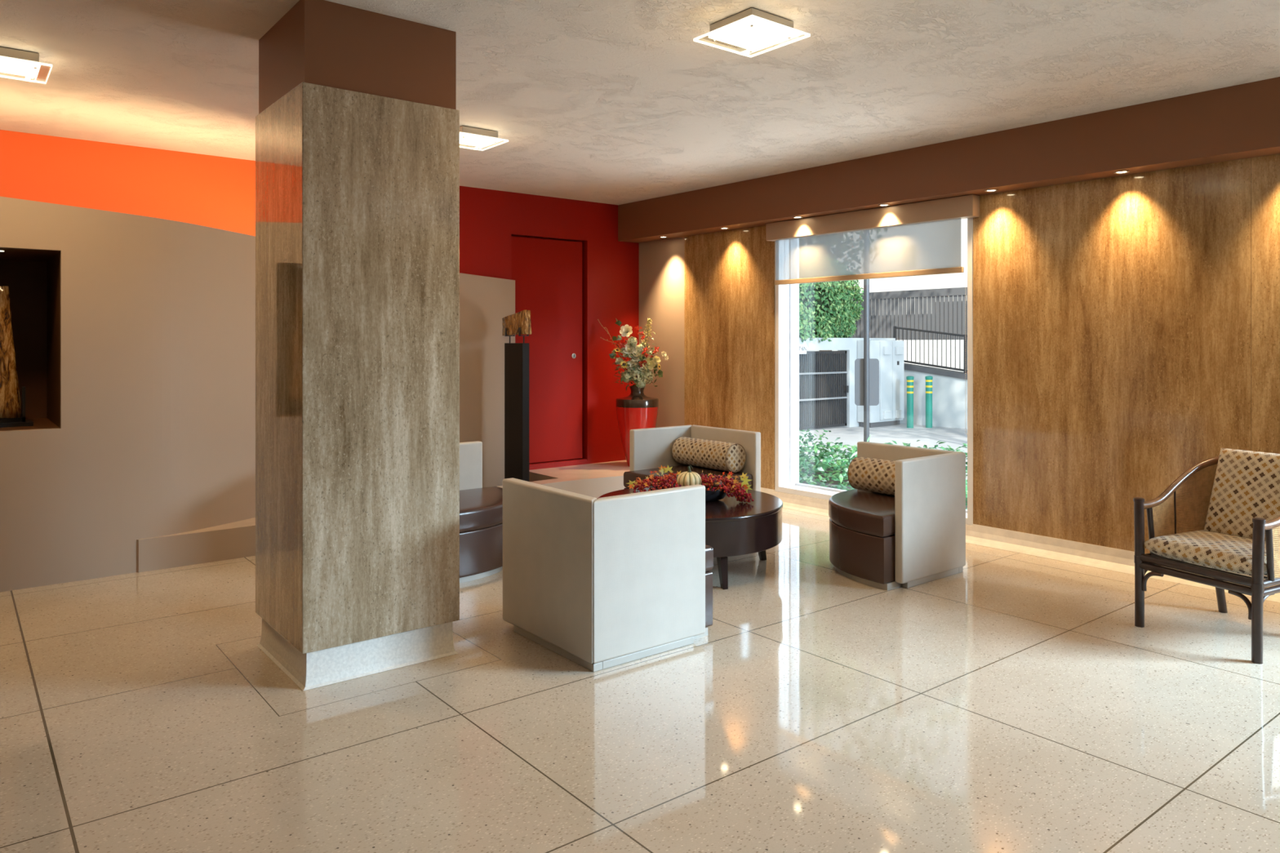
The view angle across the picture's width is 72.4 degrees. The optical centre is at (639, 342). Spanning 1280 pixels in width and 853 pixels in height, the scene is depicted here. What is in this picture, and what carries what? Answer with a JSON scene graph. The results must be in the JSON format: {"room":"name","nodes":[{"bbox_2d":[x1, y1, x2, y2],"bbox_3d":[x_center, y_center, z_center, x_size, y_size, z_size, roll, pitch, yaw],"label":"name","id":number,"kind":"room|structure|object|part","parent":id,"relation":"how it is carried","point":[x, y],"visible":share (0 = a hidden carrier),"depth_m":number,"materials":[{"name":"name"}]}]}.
{"room":"building lobby","nodes":[
{"label":"building lobby","id":0,"kind":"room"},
{"bbox_2d":[0,196,515,591],"bbox_3d":[-3.645,0.171,5.222,7.160,2.358,0.995,0,0,-38],"label":"wall","id":1,"kind":"structure","parent":0,"point":[134,335],"depth_m":5.20,"materials":[{"name":"beige paint"}]},
{"bbox_2d":[0,285,33,427],"bbox_3d":[-3.713,0.077,5.006,0.385,0.809,0.160,0,0,-38],"label":"sculpture","id":2,"kind":"object","parent":1,"relation":"in","point":[10,402],"visible":1,"depth_m":5.02,"materials":[{"name":"brown metal"}]},
{"bbox_3d":[-3.703,0.054,5.002,0.268,0.763,0.080,0,0,-38],"label":"glass","id":3,"kind":"part","parent":2,"relation":"part of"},
{"bbox_3d":[-3.791,-0.018,5.095,0.654,1.040,0.865,0,0,-38],"label":"niche panel","id":4,"kind":"part","parent":1,"relation":"part of","materials":[{"name":"brown paint"}]},
{"bbox_2d":[0,129,639,470],"bbox_3d":[-3.299,0.000,6.227,8.950,2.700,0.140,0,0,-38],"label":"wall","id":5,"kind":"structure","parent":0,"point":[215,192],"depth_m":7.56,"materials":[{"name":"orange paint"}]},
{"bbox_2d":[511,235,586,466],"bbox_3d":[-0.857,0.083,8.128,0.824,2.085,0.086,0,0,-38],"label":"door","id":6,"kind":"structure","parent":5,"relation":"in","point":[547,273],"depth_m":8.15,"materials":[{"name":"red paint"}]},
{"bbox_3d":[-0.857,1.118,8.128,0.824,0.014,0.086,0,0,-38],"label":"sill","id":7,"kind":"part","parent":6,"relation":"part of","materials":[{"name":"red paint"}]},
{"bbox_2d":[255,0,459,690],"bbox_3d":[-1.250,-0.001,3.848,0.667,2.699,0.663,0,0,-38],"label":"pillar","id":8,"kind":"structure","parent":0,"point":[357,119],"depth_m":3.59,"materials":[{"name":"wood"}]},
{"bbox_2d":[0,507,1279,852],"bbox_3d":[0.287,1.410,1.693,8.950,0.120,11.700,0,0,-38],"label":"floor","id":9,"kind":"structure","parent":0,"point":[1010,702],"depth_m":3.10,"materials":[{"name":"tile"}]},
{"bbox_2d":[136,460,629,572],"bbox_3d":[-1.534,1.254,6.908,4.585,0.192,0.921,0,0,-40],"label":"raised platform","id":10,"kind":"structure","parent":9,"relation":"on","point":[237,540],"depth_m":5.47,"materials":[{"name":"beige stone"}]},
{"bbox_2d":[504,342,528,481],"bbox_3d":[-1.041,0.670,7.387,0.066,1.335,0.300,0,0,-38],"label":"pedestal","id":11,"kind":"object","parent":10,"relation":"on","point":[516,354],"visible":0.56,"depth_m":7.33,"materials":[{"name":"black paint"}]},
{"bbox_2d":[502,310,531,342],"bbox_3d":[-1.045,-0.135,7.391,0.084,0.276,0.395,0,0,-38],"label":"sculpture","id":12,"kind":"object","parent":11,"relation":"on","point":[518,323],"visible":1,"depth_m":7.31,"materials":[{"name":"brown wood"}]},
{"bbox_2d":[615,386,658,466],"bbox_3d":[-0.026,0.782,8.215,0.403,0.752,0.403,0,0,-38],"label":"floor vase","id":13,"kind":"object","parent":10,"relation":"on","point":[636,411],"visible":0.8,"depth_m":8.07,"materials":[{"name":"red ceramic"}]},
{"bbox_2d":[597,317,668,390],"bbox_3d":[-0.065,0.110,8.201,0.668,0.695,0.260,0,0,5],"label":"flower arrangement","id":14,"kind":"object","parent":13,"relation":"in","point":[635,368],"visible":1,"depth_m":8.14,"materials":[{"name":"beige plant"}]},
{"bbox_2d":[459,440,502,582],"bbox_3d":[-1.038,0.998,5.289,0.724,0.705,0.745,0,0,-38],"label":"chair","id":15,"kind":"object","parent":9,"relation":"on","point":[481,508],"visible":0.37,"depth_m":5.05,"materials":[{"name":"white leather"}]},
{"bbox_3d":[-1.287,0.981,5.534,0.624,0.671,0.053,0,0,-38],"label":"armrest","id":16,"kind":"part","parent":15,"relation":"part of","materials":[{"name":"white leather"}]},
{"bbox_2d":[459,486,502,532],"bbox_3d":[-1.002,0.996,5.297,0.658,0.123,0.670,0,0,-38],"label":"seat cushion","id":17,"kind":"object","parent":15,"relation":"on","point":[481,508],"depth_m":5.06,"materials":[{"name":"brown leather"}]},
{"bbox_3d":[-1.004,1.187,5.297,0.654,0.250,0.666,0,0,-38],"label":"seat","id":18,"kind":"part","parent":15,"relation":"part of","materials":[{"name":"brown leather"}]},
{"bbox_2d":[502,477,713,671],"bbox_3d":[-0.141,0.998,4.080,0.724,0.705,0.745,0,0,-38],"label":"chair","id":19,"kind":"object","parent":9,"relation":"on","point":[602,583],"visible":1,"depth_m":3.77,"materials":[{"name":"white leather"}]},
{"bbox_3d":[-0.401,0.981,3.877,0.065,0.671,0.741,0,0,-38],"label":"backrest","id":20,"kind":"part","parent":19,"relation":"part of","materials":[{"name":"white leather"}]},
{"bbox_3d":[0.039,0.981,3.781,0.624,0.671,0.053,0,0,-38],"label":"armrest","id":21,"kind":"part","parent":19,"relation":"part of","materials":[{"name":"white leather"}]},
{"bbox_3d":[-0.126,1.187,4.110,0.654,0.250,0.666,0,0,-38],"label":"seat","id":22,"kind":"part","parent":19,"relation":"part of","materials":[{"name":"brown leather"}]},
{"bbox_2d":[705,544,713,571],"bbox_3d":[-0.125,0.996,4.113,0.658,0.123,0.670,0,0,-38],"label":"seat cushion","id":23,"kind":"object","parent":19,"relation":"on","point":[708,549],"depth_m":4.04,"materials":[{"name":"brown leather"}]},
{"bbox_2d":[596,485,782,589],"bbox_3d":[0.295,1.149,5.269,1.120,0.402,1.120,0,0,-38],"label":"coffee table","id":24,"kind":"object","parent":9,"relation":"on","point":[733,527],"visible":0.46,"depth_m":4.84,"materials":[{"name":"brown wood"}]},
{"bbox_2d":[648,484,728,502],"bbox_3d":[0.295,0.910,5.269,0.480,0.075,0.240,0,0,0],"label":"bowl","id":25,"kind":"object","parent":24,"relation":"on","point":[713,493],"depth_m":5.18,"materials":[{"name":"black ceramic"}]},
{"bbox_2d":[626,464,754,502],"bbox_3d":[0.294,0.840,5.257,0.768,0.216,0.322,0,0,0],"label":"centrepiece","id":26,"kind":"object","parent":24,"relation":"on","point":[716,490],"visible":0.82,"depth_m":5.20,"materials":[{"name":"red"}]},
{"bbox_3d":[0.300,0.761,5.247,0.033,0.057,0.023,0,0,23],"label":"stem","id":27,"kind":"part","parent":26,"relation":"part of","materials":[{"name":"green"}]},
{"bbox_3d":[0.456,1.256,4.820,0.048,0.188,0.080,0,0,-20],"label":"leg","id":28,"kind":"part","parent":24,"relation":"part of","materials":[{"name":"brown wood"}]},
{"bbox_3d":[0.745,1.256,5.430,0.080,0.188,0.048,0,0,-20],"label":"leg","id":29,"kind":"part","parent":24,"relation":"part of","materials":[{"name":"brown wood"}]},
{"bbox_2d":[623,424,760,491],"bbox_3d":[0.361,0.998,6.376,0.724,0.705,0.745,0,0,-38],"label":"chair","id":30,"kind":"object","parent":9,"relation":"on","point":[650,448],"visible":0.2,"depth_m":6.50,"materials":[{"name":"white leather"}]},
{"bbox_3d":[0.181,0.981,6.675,0.624,0.671,0.053,0,0,-38],"label":"armrest","id":31,"kind":"part","parent":30,"relation":"part of","materials":[{"name":"white plastic"}]},
{"bbox_2d":[623,464,752,488],"bbox_3d":[0.345,0.996,6.343,0.658,0.123,0.670,0,0,-38],"label":"seat cushion","id":32,"kind":"object","parent":30,"relation":"on","point":[642,471],"depth_m":6.35,"materials":[{"name":"brown leather"}]},
{"bbox_2d":[671,436,746,472],"bbox_3d":[0.505,0.826,6.500,0.207,0.207,0.608,0,0,-38],"label":"bolster cushion","id":33,"kind":"object","parent":30,"relation":"on","point":[710,454],"visible":1,"depth_m":6.37,"materials":[{"name":"fabric"}]},
{"bbox_3d":[0.621,0.981,6.579,0.065,0.671,0.741,0,0,-38],"label":"backrest","id":34,"kind":"part","parent":30,"relation":"part of","materials":[{"name":"white plastic"}]},
{"bbox_2d":[828,441,965,590],"bbox_3d":[1.407,0.998,5.215,0.724,0.705,0.745,0,0,-38],"label":"chair","id":35,"kind":"object","parent":9,"relation":"on","point":[915,535],"visible":1,"depth_m":4.93,"materials":[{"name":"white leather"}]},
{"bbox_2d":[828,488,894,537],"bbox_3d":[1.371,0.996,5.207,0.658,0.123,0.670,0,0,-38],"label":"seat cushion","id":36,"kind":"object","parent":35,"relation":"on","point":[855,512],"depth_m":4.98,"materials":[{"name":"brown leather"}]},
{"bbox_3d":[1.374,1.187,5.207,0.654,0.250,0.666,0,0,-38],"label":"seat","id":37,"kind":"part","parent":35,"relation":"part of","materials":[{"name":"brown leather"}]},
{"bbox_2d":[847,456,895,495],"bbox_3d":[1.561,0.826,5.327,0.207,0.207,0.588,0,0,-38],"label":"bolster cushion","id":38,"kind":"object","parent":35,"relation":"on","point":[869,474],"visible":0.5,"depth_m":5.37,"materials":[{"name":"fabric"}]},
{"bbox_3d":[1.664,0.981,5.420,0.065,0.671,0.741,0,0,-38],"label":"backrest","id":39,"kind":"part","parent":35,"relation":"part of","materials":[{"name":"beige leather"}]},
{"bbox_3d":[1.656,0.981,4.970,0.624,0.671,0.053,0,0,-38],"label":"armrest","id":40,"kind":"part","parent":35,"relation":"part of","materials":[{"name":"white leather"}]},
{"bbox_2d":[1133,448,1279,664],"bbox_3d":[2.769,0.939,4.060,0.653,0.829,0.584,0,0,-26],"label":"rattan armchair","id":41,"kind":"object","parent":9,"relation":"on","point":[1241,532],"visible":1,"depth_m":4.11,"materials":[{"name":"fabric"}]},
{"bbox_3d":[2.381,1.045,4.170,0.048,0.610,0.052,0,0,-26],"label":"leg","id":42,"kind":"part","parent":41,"relation":"part of","materials":[{"name":"wicker"}]},
{"bbox_3d":[2.458,0.895,4.204,0.051,0.243,0.026,0,0,-16],"label":"arm post","id":43,"kind":"part","parent":41,"relation":"part of","materials":[{"name":"wicker"}]},
{"bbox_3d":[2.619,1.086,4.266,0.502,0.151,0.031,0,0,-23],"label":"rail","id":44,"kind":"part","parent":41,"relation":"part of","materials":[{"name":"wood"}]},
{"bbox_3d":[2.623,0.863,4.283,0.008,0.285,0.012,0,0,-26],"label":"arm post","id":45,"kind":"part","parent":41,"relation":"part of","materials":[{"name":"wood"}]},
{"bbox_3d":[2.720,1.038,4.037,0.538,0.070,0.524,0,0,-26],"label":"rail","id":46,"kind":"part","parent":41,"relation":"part of","materials":[{"name":"wood"}]},
{"bbox_2d":[1143,529,1279,575],"bbox_3d":[2.732,0.962,4.043,0.520,0.100,0.500,0,0,-26],"label":"seat cushion","id":47,"kind":"object","parent":41,"relation":"on","point":[1228,550],"depth_m":3.97,"materials":[{"name":"fabric"}]},
{"bbox_3d":[2.780,0.669,4.066,0.628,0.253,0.576,0,0,-26],"label":"arm rail","id":48,"kind":"part","parent":41,"relation":"part of","materials":[{"name":"wicker"}]},
{"bbox_3d":[2.808,0.787,4.079,0.531,0.455,0.541,0,0,-26],"label":"cane panel","id":49,"kind":"part","parent":41,"relation":"part of","materials":[{"name":"beige wicker"}]},
{"bbox_3d":[2.890,0.970,4.354,0.123,0.768,0.064,0,0,-26],"label":"leg","id":50,"kind":"part","parent":41,"relation":"part of","materials":[{"name":"wood"}]},
{"bbox_2d":[1204,448,1279,542],"bbox_3d":[2.957,0.738,4.128,0.150,0.440,0.470,22,-10,-26],"label":"cushion","id":51,"kind":"object","parent":41,"relation":"on","point":[1246,486],"depth_m":4.16,"materials":[{"name":"fabric"}]},
{"bbox_3d":[2.610,1.045,3.690,0.048,0.610,0.052,0,0,-26],"label":"leg","id":52,"kind":"part","parent":41,"relation":"part of","materials":[{"name":"wicker"}]},
{"bbox_3d":[2.686,0.895,3.728,0.051,0.243,0.026,0,0,-35],"label":"arm post","id":53,"kind":"part","parent":41,"relation":"part of","materials":[{"name":"wicker"}]},
{"bbox_3d":[2.834,1.086,3.814,0.502,0.151,0.031,0,0,-28],"label":"rail","id":54,"kind":"part","parent":41,"relation":"part of","materials":[{"name":"wicker"}]},
{"bbox_2d":[0,0,1279,204],"bbox_3d":[0.287,-1.425,1.693,8.950,0.150,11.700,0,0,-38],"label":"ceiling","id":55,"kind":"structure","parent":0,"point":[615,102],"depth_m":4.36,"materials":[{"name":"beige paint"}]},
{"bbox_2d":[0,46,52,84],"bbox_3d":[-2.972,-1.312,4.088,0.346,0.071,0.346,0,0,-38],"label":"ceiling lamp","id":56,"kind":"object","parent":55,"relation":"attached to","point":[12,61],"visible":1,"depth_m":4.06,"materials":[{"name":"white"}]},
{"bbox_2d":[0,58,39,77],"bbox_3d":[-2.972,-1.298,4.088,0.256,0.010,0.256,0,0,-38],"label":"diffuser","id":57,"kind":"object","parent":56,"relation":"attached to","point":[6,66],"depth_m":4.11,"materials":[{"name":"white"}]},
{"bbox_2d":[459,125,508,151],"bbox_3d":[-1.080,-1.312,5.597,0.346,0.071,0.346,0,0,-38],"label":"ceiling lamp","id":58,"kind":"object","parent":55,"relation":"attached to","point":[473,136],"visible":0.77,"depth_m":5.55,"materials":[{"name":"white"}]},
{"bbox_2d":[459,133,495,146],"bbox_3d":[-1.080,-1.298,5.597,0.256,0.010,0.256,0,0,-38],"label":"diffuser","id":59,"kind":"object","parent":58,"relation":"attached to","point":[467,140],"depth_m":5.58,"materials":[{"name":"white"}]},
{"bbox_2d":[693,8,810,57],"bbox_3d":[0.470,-1.312,3.686,0.346,0.071,0.346,0,0,-38],"label":"ceiling lamp","id":60,"kind":"object","parent":55,"relation":"attached to","point":[753,29],"visible":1,"depth_m":3.65,"materials":[{"name":"white metal"}]},
{"bbox_2d":[708,17,795,49],"bbox_3d":[0.470,-1.298,3.686,0.256,0.010,0.256,0,0,-38],"label":"diffuser","id":61,"kind":"object","parent":60,"relation":"attached to","point":[752,33],"depth_m":3.67,"materials":[{"name":"white"}]},
{"bbox_2d":[617,76,1279,243],"bbox_3d":[3.596,-1.173,4.222,0.260,0.354,11.569,0,0,-40],"label":"beam","id":62,"kind":"structure","parent":55,"relation":"attached to","point":[1242,121],"depth_m":5.57,"materials":[{"name":"brown paint"}]},
{"bbox_2d":[878,204,889,206],"bbox_3d":[1.763,-0.994,6.315,0.082,0.005,0.082,0,0,-38],"label":"recessed light","id":63,"kind":"object","parent":62,"relation":"attached to","point":[880,205],"visible":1,"depth_m":6.32,"materials":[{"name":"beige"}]},
{"bbox_2d":[984,189,997,191],"bbox_3d":[2.294,-0.994,5.709,0.082,0.005,0.082,0,0,-38],"label":"recessed light","id":64,"kind":"object","parent":62,"relation":"attached to","point":[987,190],"visible":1,"depth_m":5.71,"materials":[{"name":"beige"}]},
{"bbox_2d":[1113,170,1129,173],"bbox_3d":[2.805,-0.994,5.093,0.082,0.005,0.082,0,0,-38],"label":"recessed light","id":65,"kind":"object","parent":62,"relation":"attached to","point":[1118,171],"visible":1,"depth_m":5.09,"materials":[{"name":"beige"}]},
{"bbox_2d":[639,153,1279,575],"bbox_3d":[3.699,0.000,4.391,0.238,2.700,11.707,0,0,-39],"label":"wall","id":66,"kind":"structure","parent":0,"point":[1126,328],"depth_m":5.37,"materials":[{"name":"brown wood"}]},
{"bbox_2d":[774,217,973,525],"bbox_3d":[1.804,0.128,6.727,0.272,2.235,1.790,0,0,-39],"label":"window","id":67,"kind":"structure","parent":66,"relation":"in","point":[786,296],"depth_m":7.33,"materials":[{"name":"white metal"}]},
{"bbox_2d":[765,194,979,432],"bbox_3d":[1.673,-0.184,6.596,0.091,1.619,1.855,0,0,-39],"label":"roller blind","id":68,"kind":"object","parent":67,"relation":"attached to","point":[920,238],"visible":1,"depth_m":6.50,"materials":[{"name":"beige fabric"}]},
{"bbox_3d":[2.222,-0.142,5.946,0.004,1.536,0.021,0,0,-40],"label":"bead chain","id":69,"kind":"part","parent":68,"relation":"part of","materials":[{"name":"white plastic"}]},
{"bbox_3d":[1.859,0.111,6.772,0.110,2.201,1.730,0,0,-39],"label":"sash","id":70,"kind":"part","parent":67,"relation":"part of","materials":[{"name":"clear glass"}]},
{"bbox_2d":[760,487,1279,602],"bbox_3d":[3.848,1.290,3.974,0.098,0.117,10.464,0,0,-39],"label":"baseboard","id":71,"kind":"structure","parent":66,"relation":"attached to","point":[1068,551],"depth_m":5.54,"materials":[{"name":"wood"}]},
{"label":"outside","id":72,"kind":"structure","parent":0,"visible":0},
{"bbox_2d":[799,423,967,478],"bbox_3d":[16.494,1.825,32.167,54.220,0.150,90.000,0,0,-38],"label":"ground","id":73,"kind":"structure","parent":72,"point":[955,437],"depth_m":16.49,"materials":[{"name":"grey concrete"}]},
{"bbox_2d":[799,337,895,426],"bbox_3d":[2.265,0.825,16.643,8.200,1.850,0.300,0,0,-38],"label":"wall","id":74,"kind":"structure","parent":73,"relation":"on","point":[848,344],"depth_m":18.11,"materials":[{"name":"white paint"}]},
{"bbox_2d":[799,344,806,354],"bbox_3d":[3.148,0.125,17.131,0.330,0.190,0.026,0,0,-38],"label":"number sign","id":75,"kind":"object","parent":74,"relation":"attached to","point":[802,348],"visible":0.59,"depth_m":17.16,"materials":[{"name":"white metal"}]},
{"bbox_2d":[799,351,848,430],"bbox_3d":[3.641,0.945,17.611,1.660,1.550,0.110,0,0,-38],"label":"metal gate","id":76,"kind":"object","parent":74,"relation":"attached to","point":[823,388],"visible":0.79,"depth_m":17.66,"materials":[{"name":"grey metal"}]},
{"bbox_2d":[799,280,863,342],"bbox_3d":[3.258,-0.907,17.591,3.717,1.971,1.143,0,0,-36],"label":"hedge","id":77,"kind":"object","parent":74,"relation":"on","point":[825,307],"visible":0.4,"depth_m":17.51,"materials":[{"name":"green plant"}]},
{"bbox_2d":[854,279,879,442],"bbox_3d":[2.706,0.100,10.389,0.290,3.300,0.078,0,0,0],"label":"sign post","id":78,"kind":"object","parent":73,"relation":"on","point":[866,369],"visible":0.77,"depth_m":10.37,"materials":[{"name":"grey metal"}]},
{"bbox_3d":[2.690,0.100,10.382,0.064,3.300,0.066,0,0,-38],"label":"post","id":79,"kind":"part","parent":78,"relation":"part of","materials":[{"name":"grey metal"}]},
{"bbox_3d":[2.706,0.470,10.425,0.290,0.560,0.006,0,0,0],"label":"sign plate","id":80,"kind":"part","parent":78,"relation":"part of","materials":[{"name":"grey metal"}]},
{"bbox_2d":[857,340,903,427],"bbox_3d":[5.097,0.850,18.415,1.120,1.800,0.415,0,0,-38],"label":"tall cabinet","id":81,"kind":"object","parent":73,"relation":"on","point":[889,411],"visible":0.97,"depth_m":18.26,"materials":[{"name":"grey metal"}]},
{"bbox_3d":[5.141,0.790,18.262,0.400,1.640,0.030,0,0,-38],"label":"door","id":82,"kind":"part","parent":81,"relation":"part of","materials":[{"name":"white metal"}]},
{"bbox_3d":[5.463,0.790,18.516,0.400,1.640,0.030,0,0,-38],"label":"door","id":83,"kind":"part","parent":81,"relation":"part of","materials":[{"name":"white metal"}]},
{"bbox_2d":[799,428,967,509],"bbox_3d":[2.511,1.300,8.232,2.572,0.901,6.600,0,0,-38],"label":"planting bed","id":84,"kind":"object","parent":73,"relation":"on","point":[815,472],"visible":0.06,"depth_m":8.69,"materials":[{"name":"green plant"}]},
{"bbox_2d":[847,218,967,314],"bbox_3d":[12.657,-2.400,38.567,8.900,8.300,19.800,0,0,-38],"label":"sky","id":85,"kind":"structure","parent":73,"relation":"on","point":[948,280],"depth_m":34.15,"materials":[{"name":"white"}]},
{"bbox_2d":[906,376,914,428],"bbox_3d":[5.552,1.218,17.968,0.152,1.065,0.152,0,0,-38],"label":"bollard","id":86,"kind":"object","parent":73,"relation":"on","point":[909,379],"visible":1,"depth_m":17.91,"materials":[{"name":"teal metal"}]},
{"bbox_2d":[924,375,933,427],"bbox_3d":[5.957,1.218,18.020,0.152,1.065,0.152,0,0,-38],"label":"bollard","id":87,"kind":"object","parent":73,"relation":"on","point":[929,379],"visible":1,"depth_m":17.96,"materials":[{"name":"teal metal"}]},
{"bbox_2d":[899,363,967,429],"bbox_3d":[7.874,1.079,16.362,0.330,1.343,7.700,0,0,-38],"label":"wall","id":88,"kind":"structure","parent":73,"relation":"on","point":[948,390],"depth_m":18.20,"materials":[{"name":"grey"}]},
{"bbox_2d":[893,326,967,373],"bbox_3d":[7.894,0.441,16.328,0.050,1.613,7.428,0,0,-38],"label":"ramp railing","id":89,"kind":"object","parent":88,"relation":"on","point":[895,328],"visible":0.23,"depth_m":18.39,"materials":[{"name":"grey metal"}]},
{"bbox_3d":[5.606,0.040,19.222,0.050,0.810,0.050,0,0,-38],"label":"post","id":90,"kind":"part","parent":89,"relation":"part of","materials":[{"name":"grey metal"}]},
{"bbox_3d":[6.660,0.235,17.888,0.050,0.810,0.050,0,0,-38],"label":"post","id":91,"kind":"part","parent":89,"relation":"part of","materials":[{"name":"grey metal"}]},
{"bbox_3d":[10.282,1.070,19.605,7.550,1.361,14.000,0,0,-38],"label":"path","id":92,"kind":"object","parent":73,"relation":"on","visible":0},
{"bbox_2d":[806,339,964,372],"bbox_3d":[8.312,0.540,19.959,0.200,1.220,13.000,0,0,-38],"label":"wall","id":93,"kind":"structure","parent":92,"relation":"on","point":[922,341],"depth_m":21.22,"materials":[{"name":"white paint"}]},
{"bbox_2d":[848,287,967,339],"bbox_3d":[8.493,-0.320,21.520,0.080,2.140,9.223,0,0,-38],"label":"slatted fence","id":94,"kind":"object","parent":92,"relation":"on","point":[887,309],"visible":0.15,"depth_m":23.00,"materials":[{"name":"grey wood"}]}
]}

